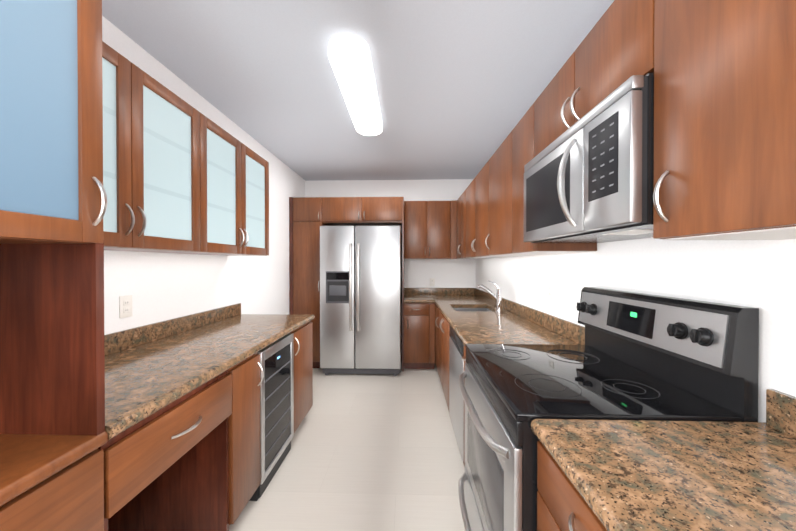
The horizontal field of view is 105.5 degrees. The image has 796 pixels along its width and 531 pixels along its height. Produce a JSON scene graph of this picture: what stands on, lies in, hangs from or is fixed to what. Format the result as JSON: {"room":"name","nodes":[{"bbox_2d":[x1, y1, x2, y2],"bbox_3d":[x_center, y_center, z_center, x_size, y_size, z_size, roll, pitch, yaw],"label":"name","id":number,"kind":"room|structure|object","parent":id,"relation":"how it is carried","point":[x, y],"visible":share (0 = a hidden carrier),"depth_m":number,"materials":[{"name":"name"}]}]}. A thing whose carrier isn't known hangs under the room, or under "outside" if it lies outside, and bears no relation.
{"room":"kitchen","nodes":[
{"label":"kitchen","id":0,"kind":"room"},
{"bbox_2d":[98,365,237,524],"bbox_3d":[-1.127,0.593,1.160,0.648,0.208,0.600,0,0,2],"label":"drawer","id":1,"kind":"object","parent":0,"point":[138,457],"depth_m":1.05,"materials":[{"name":"brown wood"}]},
{"bbox_2d":[102,16,304,334],"bbox_3d":[-1.524,0.060,1.441,0.120,2.590,6.340,0,0,2],"label":"wall","id":2,"kind":"structure","parent":0,"point":[159,287],"depth_m":2.18,"materials":[{"name":"paint"}]},
{"bbox_2d":[119,295,131,317],"bbox_3d":[-1.454,0.219,1.620,0.007,0.116,0.072,0,0,2],"label":"outlet","id":3,"kind":"object","parent":2,"relation":"attached to","point":[125,306],"visible":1,"depth_m":1.61,"materials":[{"name":"white plastic"}]},
{"bbox_2d":[102,41,209,252],"bbox_3d":[-1.291,-0.464,1.305,0.350,0.780,0.899,0,0,2],"label":"upper cabinet","id":4,"kind":"object","parent":2,"relation":"attached to","point":[180,176],"depth_m":1.38,"materials":[{"name":"brown wood"}]},
{"bbox_2d":[178,120,268,255],"bbox_3d":[-1.267,-0.469,2.090,0.350,0.780,0.900,0,0,2],"label":"upper cabinet","id":5,"kind":"object","parent":2,"relation":"attached to","point":[239,177],"depth_m":2.06,"materials":[{"name":"brown wood"}]},
{"bbox_2d":[229,356,464,530],"bbox_3d":[-0.214,1.405,1.410,2.740,0.100,6.340,0,0,2],"label":"floor","id":6,"kind":"structure","parent":0,"point":[374,452],"depth_m":2.06,"materials":[{"name":"white tile"}]},
{"bbox_2d":[0,0,107,530],"bbox_3d":[-1.155,0.260,-0.061,0.705,2.210,1.818,0,0,2],"label":"hutch","id":7,"kind":"object","parent":6,"relation":"on","point":[53,208],"visible":1,"depth_m":0.78,"materials":[{"name":"brown wood"}]},
{"bbox_2d":[104,353,263,530],"bbox_3d":[-1.123,0.920,1.593,0.668,0.868,0.298,0,0,2],"label":"base cabinet","id":8,"kind":"object","parent":6,"relation":"on","point":[190,461],"depth_m":1.45,"materials":[{"name":"brown wood"}]},
{"bbox_2d":[249,333,293,500],"bbox_3d":[-1.083,0.918,1.988,0.623,0.866,0.486,0,0,2],"label":"wine cooler","id":9,"kind":"object","parent":6,"relation":"on","point":[277,403],"visible":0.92,"depth_m":1.93,"materials":[{"name":"black glass"}]},
{"bbox_2d":[291,321,312,432],"bbox_3d":[-1.096,0.914,2.470,0.668,0.868,0.469,0,0,2],"label":"base cabinet","id":10,"kind":"object","parent":6,"relation":"on","point":[303,335],"depth_m":2.44,"materials":[{"name":"brown wood"}]},
{"bbox_2d":[104,303,314,439],"bbox_3d":[-1.110,0.413,1.778,0.683,0.140,1.845,0,0,2],"label":"countertop","id":11,"kind":"structure","parent":10,"relation":"on","point":[151,369],"depth_m":1.51,"materials":[{"name":"stone"}]},
{"bbox_2d":[289,197,328,367],"bbox_3d":[-1.169,0.232,4.171,0.418,2.210,0.620,0,0,2],"label":"tall cabinet","id":12,"kind":"object","parent":6,"relation":"on","point":[309,217],"depth_m":3.86,"materials":[{"name":"brown wood"}]},
{"bbox_2d":[320,226,401,375],"bbox_3d":[-0.446,0.428,4.001,0.978,1.820,0.822,0,0,2],"label":"fridge","id":13,"kind":"object","parent":6,"relation":"on","point":[360,299],"visible":1,"depth_m":3.64,"materials":[{"name":"grey metal"}]},
{"bbox_2d":[404,303,427,368],"bbox_3d":[0.281,0.903,4.131,0.394,0.868,0.618,0,0,2],"label":"base cabinet","id":14,"kind":"object","parent":6,"relation":"on","point":[426,335],"depth_m":3.82,"materials":[{"name":"brown wood"}]},
{"bbox_2d":[404,288,431,302],"bbox_3d":[0.263,0.397,4.112,0.360,0.140,0.653,0,0,2],"label":"countertop","id":15,"kind":"structure","parent":14,"relation":"on","point":[411,295],"depth_m":4.30,"materials":[{"name":"stone"}]},
{"bbox_2d":[432,288,584,344],"bbox_3d":[0.747,0.497,3.022,0.674,0.325,2.801,0,0,2],"label":"countertop","id":16,"kind":"structure","parent":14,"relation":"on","point":[471,313],"depth_m":2.26,"materials":[{"name":"stone"}]},
{"bbox_2d":[478,281,502,312],"bbox_3d":[0.880,0.289,2.900,0.179,0.289,0.255,0,0,2],"label":"faucet","id":17,"kind":"object","parent":16,"relation":"on","point":[497,297],"visible":1,"depth_m":2.80,"materials":[{"name":"silver metal"}]},
{"bbox_2d":[428,303,443,368],"bbox_3d":[0.747,0.907,3.603,0.710,0.868,0.449,0,0,2],"label":"base cabinet","id":18,"kind":"object","parent":6,"relation":"on","point":[435,316],"depth_m":3.82,"materials":[{"name":"brown wood"}]},
{"bbox_2d":[436,327,443,391],"bbox_3d":[0.768,1.024,3.128,0.638,0.640,0.600,0,0,2],"label":"base cabinet","id":19,"kind":"object","parent":6,"relation":"on","point":[439,330],"depth_m":3.22,"materials":[{"name":"brown wood"}]},
{"bbox_2d":[444,317,449,409],"bbox_3d":[0.754,0.913,2.666,0.638,0.868,0.323,0,0,2],"label":"base cabinet","id":20,"kind":"object","parent":6,"relation":"on","point":[446,324],"depth_m":2.73,"materials":[{"name":"brown wood"}]},
{"bbox_2d":[449,325,464,463],"bbox_3d":[0.724,0.917,2.198,0.628,0.866,0.606,0,0,2],"label":"dishwasher","id":21,"kind":"object","parent":6,"relation":"on","point":[456,370],"visible":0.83,"depth_m":2.14,"materials":[{"name":"grey metal"}]},
{"bbox_2d":[461,346,465,466],"bbox_3d":[0.726,0.919,1.757,0.638,0.868,0.267,0,0,2],"label":"base cabinet","id":22,"kind":"object","parent":6,"relation":"on","point":[464,357],"depth_m":1.87,"materials":[{"name":"brown wood"}]},
{"bbox_2d":[537,441,606,530],"bbox_3d":[0.695,0.919,0.564,0.626,0.884,0.576,0,0,2],"label":"base cabinet","id":23,"kind":"object","parent":6,"relation":"on","point":[562,504],"visible":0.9,"depth_m":0.70,"materials":[{"name":"brown wood"}]},
{"bbox_2d":[531,389,795,530],"bbox_3d":[0.667,0.410,-0.088,0.641,0.140,1.873,0,0,2],"label":"countertop","id":24,"kind":"structure","parent":23,"relation":"on","point":[633,475],"depth_m":0.65,"materials":[{"name":"stone"}]},
{"bbox_2d":[458,287,758,530],"bbox_3d":[0.649,0.736,1.239,0.736,1.240,0.760,0,0,2],"label":"stove","id":25,"kind":"object","parent":6,"relation":"on","point":[642,356],"visible":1,"depth_m":1.03,"materials":[{"name":"metal"}]},
{"bbox_2d":[102,0,613,180],"bbox_3d":[-0.214,-1.285,1.392,2.740,0.100,6.340,0,0,2],"label":"ceiling","id":26,"kind":"structure","parent":0,"point":[461,85],"depth_m":1.89,"materials":[{"name":"paint"}]},
{"bbox_2d":[328,34,381,135],"bbox_3d":[-0.265,-1.208,2.189,0.230,0.063,1.150,0,0,2],"label":"ceiling light fixture","id":27,"kind":"object","parent":26,"relation":"attached to","point":[350,59],"visible":1,"depth_m":1.92,"materials":[{"name":"white plastic"}]},
{"bbox_2d":[305,179,475,287],"bbox_3d":[-0.119,0.040,4.509,2.500,2.590,0.120,0,0,2],"label":"wall","id":28,"kind":"structure","parent":0,"point":[448,273],"depth_m":4.43,"materials":[{"name":"paint"}]},
{"bbox_2d":[321,197,403,228],"bbox_3d":[-0.440,-0.710,4.143,1.040,0.325,0.618,0,0,2],"label":"upper cabinet","id":29,"kind":"object","parent":28,"relation":"attached to","point":[335,211],"depth_m":3.84,"materials":[{"name":"brown wood"}]},
{"bbox_2d":[404,200,456,258],"bbox_3d":[0.604,-0.483,4.230,1.034,0.780,0.383,0,0,2],"label":"upper cabinet","id":30,"kind":"object","parent":28,"relation":"attached to","point":[430,229],"visible":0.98,"depth_m":4.08,"materials":[{"name":"brown wood"}]},
{"bbox_2d":[475,237,795,421],"bbox_3d":[1.095,0.060,1.361,0.120,2.590,6.340,0,0,2],"label":"wall","id":31,"kind":"structure","parent":0,"point":[760,275],"depth_m":1.07,"materials":[{"name":"paint"}]},
{"bbox_2d":[457,191,464,258],"bbox_3d":[0.943,-0.480,3.751,0.328,0.780,0.616,0,0,2],"label":"upper cabinet","id":32,"kind":"object","parent":31,"relation":"attached to","point":[461,200],"depth_m":3.71,"materials":[{"name":"brown wood"}]},
{"bbox_2d":[465,165,516,258],"bbox_3d":[0.918,-0.475,2.953,0.328,0.780,0.980,0,0,2],"label":"upper cabinet","id":33,"kind":"object","parent":31,"relation":"attached to","point":[475,192],"depth_m":2.95,"materials":[{"name":"brown wood"}]},
{"bbox_2d":[485,135,508,255],"bbox_3d":[0.895,-0.469,2.189,0.328,0.780,0.550,0,0,2],"label":"upper cabinet","id":34,"kind":"object","parent":31,"relation":"attached to","point":[497,167],"depth_m":2.23,"materials":[{"name":"brown wood"}]},
{"bbox_2d":[509,110,596,255],"bbox_3d":[0.881,-0.467,1.750,0.328,0.780,0.328,0,0,2],"label":"upper cabinet","id":35,"kind":"object","parent":31,"relation":"attached to","point":[519,136],"depth_m":1.77,"materials":[{"name":"brown wood"}]},
{"bbox_2d":[529,0,644,160],"bbox_3d":[0.864,-0.689,1.198,0.328,0.328,0.774,0,0,2],"label":"upper cabinet","id":36,"kind":"object","parent":31,"relation":"attached to","point":[613,52],"depth_m":1.08,"materials":[{"name":"brown wood"}]},
{"bbox_2d":[524,73,653,242],"bbox_3d":[0.803,-0.318,1.202,0.450,0.412,0.770,0,0,2],"label":"microwave","id":37,"kind":"object","parent":36,"relation":"attached to","point":[589,177],"visible":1,"depth_m":0.97,"materials":[{"name":"silver metal"}]},
{"bbox_2d":[645,0,795,239],"bbox_3d":[0.843,-0.458,0.505,0.328,0.780,0.614,0,0,2],"label":"upper cabinet","id":38,"kind":"object","parent":31,"relation":"attached to","point":[724,71],"depth_m":0.64,"materials":[{"name":"brown wood"}]}
]}

